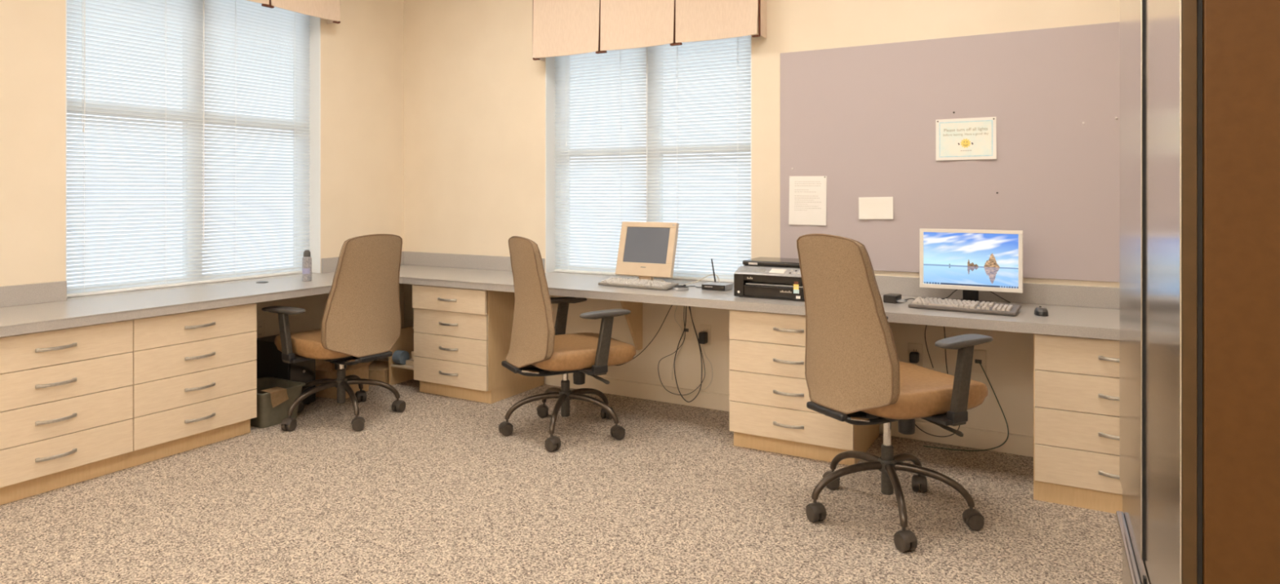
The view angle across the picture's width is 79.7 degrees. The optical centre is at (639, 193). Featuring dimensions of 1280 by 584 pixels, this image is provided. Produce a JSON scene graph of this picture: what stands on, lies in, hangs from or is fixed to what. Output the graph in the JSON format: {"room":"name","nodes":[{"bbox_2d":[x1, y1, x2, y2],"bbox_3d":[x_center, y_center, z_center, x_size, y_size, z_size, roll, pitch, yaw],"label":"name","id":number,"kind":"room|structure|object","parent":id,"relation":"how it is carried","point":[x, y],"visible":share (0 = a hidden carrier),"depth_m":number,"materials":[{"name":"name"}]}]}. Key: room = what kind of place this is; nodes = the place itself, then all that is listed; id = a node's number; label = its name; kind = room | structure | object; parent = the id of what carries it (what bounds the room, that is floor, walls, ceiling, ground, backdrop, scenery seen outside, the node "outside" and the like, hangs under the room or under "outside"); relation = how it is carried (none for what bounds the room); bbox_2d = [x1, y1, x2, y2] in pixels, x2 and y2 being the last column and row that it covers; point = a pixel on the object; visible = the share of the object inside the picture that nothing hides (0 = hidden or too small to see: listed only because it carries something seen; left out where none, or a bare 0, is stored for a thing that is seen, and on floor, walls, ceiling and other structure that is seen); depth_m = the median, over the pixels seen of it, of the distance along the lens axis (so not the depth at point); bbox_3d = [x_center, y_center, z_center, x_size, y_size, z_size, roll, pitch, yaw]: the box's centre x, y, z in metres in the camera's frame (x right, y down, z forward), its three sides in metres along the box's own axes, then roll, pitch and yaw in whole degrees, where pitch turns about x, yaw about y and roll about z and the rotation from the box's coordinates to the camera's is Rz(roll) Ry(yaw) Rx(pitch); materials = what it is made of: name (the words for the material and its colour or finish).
{"room":"office","nodes":[
{"label":"office","id":0,"kind":"room"},
{"bbox_2d":[0,0,404,336],"bbox_3d":[-3.441,-0.245,3.265,0.250,3.100,6.200,0,0,29],"label":"wall","id":1,"kind":"structure","parent":0,"point":[362,55],"depth_m":5.18,"materials":[{"name":"beige paint"}]},
{"bbox_2d":[0,280,66,307],"bbox_3d":[-3.246,0.495,3.336,0.019,0.099,1.314,0,0,29],"label":"backsplash","id":2,"kind":"structure","parent":1,"relation":"attached to","point":[51,291],"depth_m":3.78,"materials":[{"name":"grey laminate"}]},
{"bbox_2d":[65,0,320,299],"bbox_3d":[-2.666,-0.455,4.644,0.240,2.040,1.532,0,0,29],"label":"window","id":3,"kind":"structure","parent":1,"relation":"in","point":[314,206],"depth_m":5.25,"materials":[{"name":"white paint"}]},
{"bbox_2d":[66,0,310,297],"bbox_3d":[-2.648,-0.462,4.634,0.046,2.011,1.514,0,0,29],"label":"window blind","id":4,"kind":"object","parent":3,"relation":"attached to","point":[277,26],"visible":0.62,"depth_m":4.55,"materials":[{"name":"white paint"}]},
{"bbox_2d":[256,320,265,337],"bbox_3d":[-2.406,0.867,4.851,0.009,0.120,0.076,0,0,29],"label":"wall outlet","id":5,"kind":"object","parent":1,"relation":"attached to","point":[260,331],"visible":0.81,"depth_m":4.86,"materials":[{"name":"beige plastic"}]},
{"bbox_2d":[257,324,262,337],"bbox_3d":[-2.404,0.867,4.850,0.003,0.080,0.032,0,0,29],"label":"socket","id":6,"kind":"object","parent":5,"relation":"attached to","point":[260,326],"depth_m":4.85,"materials":[{"name":"beige plastic"}]},
{"bbox_2d":[247,0,340,23],"bbox_3d":[-2.489,-1.438,4.566,0.143,0.554,1.612,0,0,29],"label":"valance","id":7,"kind":"object","parent":1,"relation":"attached to","point":[330,10],"visible":1,"depth_m":5.05,"materials":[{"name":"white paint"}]},
{"bbox_2d":[321,251,403,272],"bbox_3d":[-1.999,0.495,5.569,0.019,0.099,0.730,0,0,29],"label":"backsplash","id":8,"kind":"structure","parent":1,"relation":"attached to","point":[328,264],"depth_m":5.30,"materials":[{"name":"grey laminate"}]},
{"bbox_2d":[374,356,388,360],"bbox_3d":[-2.214,1.255,5.191,0.015,0.100,1.640,0,0,29],"label":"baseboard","id":9,"kind":"structure","parent":1,"relation":"attached to","point":[386,358],"depth_m":5.71,"materials":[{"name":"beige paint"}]},
{"bbox_2d":[0,378,1122,583],"bbox_3d":[-0.887,1.355,1.839,6.100,0.100,6.700,0,0,29],"label":"floor","id":10,"kind":"structure","parent":0,"point":[433,491],"depth_m":3.10,"materials":[{"name":"carpet"}]},
{"bbox_2d":[0,319,133,505],"bbox_3d":[-2.792,0.947,3.479,0.634,0.715,0.636,0,0,29],"label":"base cabinet","id":11,"kind":"object","parent":10,"relation":"on","point":[66,394],"visible":0.99,"depth_m":3.37,"materials":[{"name":"brown wood"}]},
{"bbox_2d":[128,302,257,467],"bbox_3d":[-2.483,0.947,4.033,0.634,0.715,0.630,0,0,29],"label":"base cabinet","id":12,"kind":"object","parent":10,"relation":"on","point":[194,384],"visible":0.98,"depth_m":3.86,"materials":[{"name":"brown wood"}]},
{"bbox_2d":[250,376,305,427],"bbox_3d":[-2.164,1.202,4.424,0.378,0.206,0.298,0,0,29],"label":"waste bin","id":13,"kind":"object","parent":10,"relation":"on","point":[275,396],"visible":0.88,"depth_m":4.33,"materials":[{"name":"plastic"}]},
{"bbox_2d":[255,334,315,404],"bbox_3d":[-2.208,1.105,4.758,0.366,0.400,0.190,0,0,29],"label":"computer tower","id":14,"kind":"object","parent":10,"relation":"on","point":[269,362],"visible":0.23,"depth_m":4.68,"materials":[{"name":"black plastic"}]},
{"bbox_2d":[262,233,405,431],"bbox_3d":[-1.756,0.765,4.475,0.718,1.078,0.729,0,0,34],"label":"office chair","id":15,"kind":"object","parent":10,"relation":"on","point":[361,322],"visible":0.98,"depth_m":4.28,"materials":[{"name":"brown fabric"}]},
{"bbox_2d":[315,359,373,399],"bbox_3d":[-1.978,1.190,5.013,0.440,0.229,0.240,0,0,19],"label":"cardboard box","id":16,"kind":"object","parent":10,"relation":"on","point":[323,369],"visible":0.29,"depth_m":4.94,"materials":[{"name":"brown cardboard"}]},
{"bbox_2d":[368,360,388,385],"bbox_3d":[-1.855,1.253,5.357,0.300,0.104,0.280,0,0,9],"label":"cardboard box","id":17,"kind":"object","parent":10,"relation":"on","point":[378,370],"visible":0.2,"depth_m":5.22,"materials":[{"name":"brown cardboard"}]},
{"bbox_2d":[388,325,414,385],"bbox_3d":[-1.488,1.120,5.324,0.288,0.370,0.400,0,0,29],"label":"shelf","id":18,"kind":"object","parent":10,"relation":"on","point":[397,373],"visible":0.2,"depth_m":5.30,"materials":[{"name":"brown wood"}]},
{"bbox_2d":[391,350,409,364],"bbox_3d":[-1.634,1.118,5.234,0.074,0.090,0.090,0,0,29],"label":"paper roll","id":19,"kind":"object","parent":18,"relation":"on","point":[399,357],"visible":0.98,"depth_m":5.21,"materials":[{"name":"paper"}]},
{"bbox_2d":[405,351,413,365],"bbox_3d":[-1.526,1.115,5.208,0.100,0.095,0.080,0,0,29],"label":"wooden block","id":20,"kind":"object","parent":18,"relation":"on","point":[410,362],"visible":0.26,"depth_m":5.18,"materials":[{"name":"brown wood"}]},
{"bbox_2d":[412,284,543,403],"bbox_3d":[-1.077,0.947,5.103,0.617,0.715,0.646,0,0,29],"label":"base cabinet","id":21,"kind":"object","parent":10,"relation":"on","point":[462,336],"visible":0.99,"depth_m":4.85,"materials":[{"name":"brown wood"}]},
{"bbox_2d":[498,235,636,451],"bbox_3d":[-0.409,0.765,4.213,0.697,1.078,0.699,0,0,-29],"label":"office chair","id":22,"kind":"object","parent":10,"relation":"on","point":[537,348],"visible":0.99,"depth_m":4.02,"materials":[{"name":"brown fabric"}]},
{"bbox_2d":[728,309,879,465],"bbox_3d":[0.870,0.947,4.022,0.633,0.715,0.634,0,0,29],"label":"base cabinet","id":23,"kind":"object","parent":10,"relation":"on","point":[769,393],"visible":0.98,"depth_m":3.81,"materials":[{"name":"brown wood"}]},
{"bbox_2d":[796,233,993,551],"bbox_3d":[1.010,0.730,3.132,0.686,1.148,0.697,0,0,-26],"label":"office chair","id":24,"kind":"object","parent":10,"relation":"on","point":[855,375],"visible":1,"depth_m":2.94,"materials":[{"name":"brown fabric"}]},
{"bbox_2d":[923,360,1008,451],"bbox_3d":[1.652,1.079,3.902,0.399,0.447,0.075,0,0,19],"label":"cable","id":25,"kind":"object","parent":10,"relation":"on","point":[978,361],"visible":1,"depth_m":3.84,"materials":[{"name":"black plastic"}]},
{"bbox_2d":[1033,333,1122,513],"bbox_3d":[2.081,0.947,3.346,0.630,0.715,0.634,0,0,29],"label":"base cabinet","id":26,"kind":"object","parent":10,"relation":"on","point":[1076,380],"visible":0.47,"depth_m":3.18,"materials":[{"name":"brown wood"}]},
{"bbox_2d":[1115,0,1279,583],"bbox_3d":[1.279,0.375,1.326,0.716,1.860,0.902,0,0,28],"label":"door","id":27,"kind":"structure","parent":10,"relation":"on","point":[1199,80],"depth_m":1.08,"materials":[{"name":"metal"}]},
{"bbox_2d":[404,0,1119,435],"bbox_3d":[0.685,-0.245,4.655,6.100,3.100,0.250,0,0,29],"label":"wall","id":28,"kind":"structure","parent":0,"point":[474,89],"depth_m":5.04,"materials":[{"name":"beige paint"}]},
{"bbox_2d":[403,251,544,271],"bbox_3d":[-1.241,0.495,5.575,1.338,0.099,0.019,0,0,29],"label":"backsplash","id":29,"kind":"structure","parent":28,"relation":"attached to","point":[428,259],"depth_m":5.61,"materials":[{"name":"grey laminate"}]},
{"bbox_2d":[0,251,1119,340],"bbox_3d":[-0.254,0.517,2.974,5.597,0.143,3.599,0,0,29],"label":"countertop","id":30,"kind":"structure","parent":28,"relation":"attached to","point":[1077,311],"depth_m":3.88,"materials":[{"name":"grey laminate"}]},
{"bbox_2d":[302,249,311,280],"bbox_3d":[-2.080,0.449,4.789,0.055,0.192,0.055,0,0,29],"label":"spray can","id":31,"kind":"object","parent":30,"relation":"on","point":[307,259],"visible":1,"depth_m":4.77,"materials":[{"name":"white metal"}]},
{"bbox_2d":[598,276,678,289],"bbox_3d":[-0.013,0.526,4.482,0.465,0.037,0.155,0,0,33],"label":"keyboard","id":32,"kind":"object","parent":30,"relation":"on","point":[619,282],"visible":0.99,"depth_m":4.44,"materials":[{"name":"plastic"}]},
{"bbox_2d":[614,304,672,365],"bbox_3d":[-0.055,0.848,4.867,0.703,0.516,0.005,0,0,29],"label":"cable","id":33,"kind":"object","parent":30,"relation":"hanging from","point":[672,304],"visible":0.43,"depth_m":4.79,"materials":[{"name":"black plastic"}]},
{"bbox_2d":[615,221,679,281],"bbox_3d":[0.038,0.360,4.695,0.384,0.369,0.240,0,0,29],"label":"monitor","id":34,"kind":"object","parent":30,"relation":"on","point":[646,250],"visible":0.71,"depth_m":4.68,"materials":[{"name":"beige plastic"}]},
{"bbox_2d":[671,305,684,379],"bbox_3d":[0.238,0.872,4.726,0.093,0.565,0.004,0,0,29],"label":"cable","id":35,"kind":"object","parent":30,"relation":"hanging from","point":[677,305],"visible":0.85,"depth_m":4.73,"materials":[{"name":"black plastic"}]},
{"bbox_2d":[673,284,688,290],"bbox_3d":[0.231,0.529,4.324,0.092,0.030,0.047,0,0,-21],"label":"computer mouse","id":36,"kind":"object","parent":30,"relation":"on","point":[677,287],"visible":1,"depth_m":4.30,"materials":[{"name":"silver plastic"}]},
{"bbox_2d":[657,306,705,395],"bbox_3d":[0.250,0.913,4.692,0.321,0.646,0.015,0,0,29],"label":"cable","id":37,"kind":"object","parent":30,"relation":"hanging from","point":[684,306],"visible":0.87,"depth_m":4.68,"materials":[{"name":"black plastic"}]},
{"bbox_2d":[673,306,702,402],"bbox_3d":[0.294,0.931,4.678,0.191,0.682,0.017,0,0,29],"label":"cable","id":38,"kind":"object","parent":30,"relation":"hanging from","point":[686,306],"visible":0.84,"depth_m":4.67,"materials":[{"name":"black plastic"}]},
{"bbox_2d":[678,274,719,284],"bbox_3d":[0.349,0.512,4.546,0.273,0.066,0.089,0,0,14],"label":"cable","id":39,"kind":"object","parent":30,"relation":"on","point":[710,274],"visible":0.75,"depth_m":4.56,"materials":[{"name":"white plastic"}]},
{"bbox_2d":[702,258,733,290],"bbox_3d":[0.444,0.461,4.367,0.145,0.164,0.138,0,0,29],"label":"router","id":40,"kind":"object","parent":30,"relation":"on","point":[711,285],"visible":1,"depth_m":4.33,"materials":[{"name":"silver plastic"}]},
{"bbox_2d":[733,257,804,300],"bbox_3d":[0.779,0.452,4.087,0.455,0.186,0.366,0,0,29],"label":"printer","id":41,"kind":"object","parent":30,"relation":"on","point":[772,277],"visible":0.73,"depth_m":3.98,"materials":[{"name":"black plastic"}]},
{"bbox_2d":[743,284,804,298],"bbox_3d":[0.704,0.506,3.952,0.339,0.054,0.054,0,0,29],"label":"paper tray","id":42,"kind":"object","parent":41,"relation":"on","point":[761,291],"depth_m":3.94,"materials":[{"name":"black plastic"}]},
{"bbox_2d":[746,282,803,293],"bbox_3d":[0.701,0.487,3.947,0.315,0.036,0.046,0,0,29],"label":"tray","id":43,"kind":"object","parent":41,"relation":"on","point":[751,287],"depth_m":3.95,"materials":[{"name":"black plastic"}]},
{"bbox_2d":[883,293,907,303],"bbox_3d":[1.278,0.525,3.828,0.100,0.040,0.090,0,0,37],"label":"hub","id":44,"kind":"object","parent":30,"relation":"on","point":[893,298],"visible":1,"depth_m":3.81,"materials":[{"name":"black plastic"}]},
{"bbox_2d":[924,324,933,368],"bbox_3d":[1.503,0.748,3.986,0.044,0.315,0.005,0,0,29],"label":"cable","id":45,"kind":"object","parent":30,"relation":"hanging from","point":[926,325],"visible":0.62,"depth_m":3.99,"materials":[{"name":"black plastic"}]},
{"bbox_2d":[915,326,959,436],"bbox_3d":[1.504,0.924,3.986,0.306,0.667,0.005,0,0,29],"label":"cable","id":46,"kind":"object","parent":30,"relation":"hanging from","point":[944,326],"visible":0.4,"depth_m":3.95,"materials":[{"name":"black plastic"}]},
{"bbox_2d":[937,288,958,298],"bbox_3d":[1.577,0.493,3.875,0.020,0.100,0.170,0,0,-34],"label":"cable","id":47,"kind":"object","parent":30,"relation":"on","point":[956,289],"visible":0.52,"depth_m":3.89,"materials":[{"name":"black plastic"}]},
{"bbox_2d":[908,296,1021,315],"bbox_3d":[1.513,0.525,3.584,0.465,0.040,0.165,0,0,34],"label":"keyboard","id":48,"kind":"object","parent":30,"relation":"on","point":[992,308],"visible":1,"depth_m":3.54,"materials":[{"name":"white plastic"}]},
{"bbox_2d":[919,228,1022,302],"bbox_3d":[1.628,0.361,3.779,0.466,0.368,0.160,0,0,29],"label":"monitor","id":49,"kind":"object","parent":30,"relation":"on","point":[971,261],"visible":1,"depth_m":3.75,"materials":[{"name":"white plastic"}]},
{"bbox_2d":[990,291,1010,302],"bbox_3d":[1.756,0.500,3.786,0.162,0.085,0.009,0,0,-12],"label":"cable","id":50,"kind":"object","parent":30,"relation":"on","point":[990,291],"visible":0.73,"depth_m":3.79,"materials":[{"name":"black plastic"}]},
{"bbox_2d":[1034,306,1048,315],"bbox_3d":[1.803,0.527,3.446,0.055,0.034,0.108,0,0,19],"label":"computer mouse","id":51,"kind":"object","parent":30,"relation":"on","point":[1039,311],"visible":1,"depth_m":3.41,"materials":[{"name":"black plastic"}]},
{"bbox_2d":[620,300,642,350],"bbox_3d":[-0.057,0.790,4.771,0.020,0.400,0.270,0,0,29],"label":"bracket","id":52,"kind":"object","parent":28,"relation":"attached to","point":[634,319],"visible":0.53,"depth_m":4.80,"materials":[{"name":"brown wood"}]},
{"bbox_2d":[545,35,751,284],"bbox_3d":[0.063,-0.275,4.996,1.499,1.680,0.240,0,0,29],"label":"window","id":53,"kind":"structure","parent":28,"relation":"in","point":[550,175],"depth_m":5.28,"materials":[{"name":"white paint"}]},
{"bbox_2d":[554,35,751,282],"bbox_3d":[0.053,-0.282,4.979,1.481,1.651,0.046,0,0,29],"label":"window blind","id":54,"kind":"object","parent":53,"relation":"attached to","point":[629,189],"visible":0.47,"depth_m":4.95,"materials":[{"name":"white paint"}]},
{"bbox_2d":[532,0,766,61],"bbox_3d":[0.008,-1.176,4.806,1.612,0.559,0.143,0,0,29],"label":"valance","id":55,"kind":"object","parent":28,"relation":"attached to","point":[560,28],"visible":1,"depth_m":4.77,"materials":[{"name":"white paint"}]},
{"bbox_2d":[680,320,692,340],"bbox_3d":[0.286,0.842,4.729,0.076,0.120,0.008,0,0,29],"label":"wall outlet","id":56,"kind":"object","parent":28,"relation":"attached to","point":[688,328],"visible":0.86,"depth_m":4.72,"materials":[{"name":"beige plastic"}]},
{"bbox_2d":[699,324,711,344],"bbox_3d":[0.397,0.858,4.666,0.076,0.120,0.009,0,0,29],"label":"wall outlet","id":57,"kind":"object","parent":28,"relation":"attached to","point":[703,327],"visible":0.7,"depth_m":4.66,"materials":[{"name":"beige plastic"}]},
{"bbox_2d":[698,331,707,343],"bbox_3d":[0.383,0.873,4.641,0.044,0.070,0.053,0,0,29],"label":"power adapter","id":58,"kind":"object","parent":57,"relation":"attached to","point":[703,335],"visible":1,"depth_m":4.62,"materials":[{"name":"black plastic"}]},
{"bbox_2d":[697,343,712,390],"bbox_3d":[0.387,1.049,4.627,0.108,0.280,0.015,0,0,29],"label":"cable","id":59,"kind":"object","parent":58,"relation":"hanging from","point":[702,344],"visible":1,"depth_m":4.62,"materials":[{"name":"black plastic"}]},
{"bbox_2d":[546,373,1033,457],"bbox_3d":[0.073,1.255,4.845,4.314,0.100,0.015,0,0,29],"label":"baseboard","id":60,"kind":"structure","parent":28,"relation":"attached to","point":[1016,444],"depth_m":4.59,"materials":[{"name":"beige paint"}]},
{"bbox_2d":[907,342,922,366],"bbox_3d":[1.462,0.856,4.072,0.076,0.120,0.009,0,0,29],"label":"wall outlet","id":61,"kind":"object","parent":28,"relation":"attached to","point":[912,347],"visible":0.56,"depth_m":4.07,"materials":[{"name":"beige plastic"}]},
{"bbox_2d":[909,351,919,363],"bbox_3d":[1.447,0.865,4.047,0.044,0.052,0.053,0,0,29],"label":"power adapter","id":62,"kind":"object","parent":61,"relation":"attached to","point":[913,356],"visible":1,"depth_m":4.03,"materials":[{"name":"black plastic"}]},
{"bbox_2d":[911,346,918,351],"bbox_3d":[1.460,0.856,4.070,0.032,0.080,0.003,0,0,29],"label":"socket","id":63,"kind":"object","parent":61,"relation":"attached to","point":[913,348],"depth_m":4.07,"materials":[{"name":"beige plastic"}]},
{"bbox_2d":[780,22,1119,282],"bbox_3d":[1.917,-0.196,3.815,2.531,1.229,0.013,0,0,29],"label":"notice board","id":64,"kind":"object","parent":28,"relation":"attached to","point":[863,118],"visible":0.64,"depth_m":3.94,"materials":[{"name":"fabric"}]},
{"bbox_2d":[788,175,826,225],"bbox_3d":[0.947,0.040,4.340,0.216,0.277,0.013,0,0,29],"label":"sheet","id":65,"kind":"object","parent":64,"relation":"attached to","point":[807,194],"visible":1,"depth_m":4.34,"materials":[{"name":"white paper"}]},
{"bbox_2d":[858,196,893,218],"bbox_3d":[1.276,0.080,4.154,0.210,0.123,0.015,-1,-1,29],"label":"note card","id":66,"kind":"object","parent":64,"relation":"attached to","point":[869,207],"visible":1,"depth_m":4.16,"materials":[{"name":"white paper"}]},
{"bbox_2d":[935,116,996,159],"bbox_3d":[1.671,-0.280,3.936,0.288,0.214,0.013,0,0,29],"label":"sign","id":67,"kind":"object","parent":64,"relation":"attached to","point":[968,138],"visible":1,"depth_m":3.94,"materials":[{"name":"white paper"}]},
{"bbox_2d":[971,349,986,373],"bbox_3d":[1.731,0.859,3.922,0.076,0.120,0.008,0,0,29],"label":"wall outlet","id":68,"kind":"object","parent":28,"relation":"attached to","point":[980,355],"visible":0.76,"depth_m":3.92,"materials":[{"name":"beige plastic"}]},
{"bbox_2d":[974,359,982,363],"bbox_3d":[1.729,0.859,3.920,0.032,0.020,0.003,0,0,29],"label":"socket","id":69,"kind":"object","parent":68,"relation":"attached to","point":[975,360],"depth_m":3.92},
{"bbox_2d":[873,275,1119,308],"bbox_3d":[1.859,0.495,3.844,2.756,0.099,0.019,0,0,29],"label":"backsplash","id":70,"kind":"structure","parent":28,"relation":"attached to","point":[1033,293],"depth_m":3.78,"materials":[{"name":"grey laminate"}]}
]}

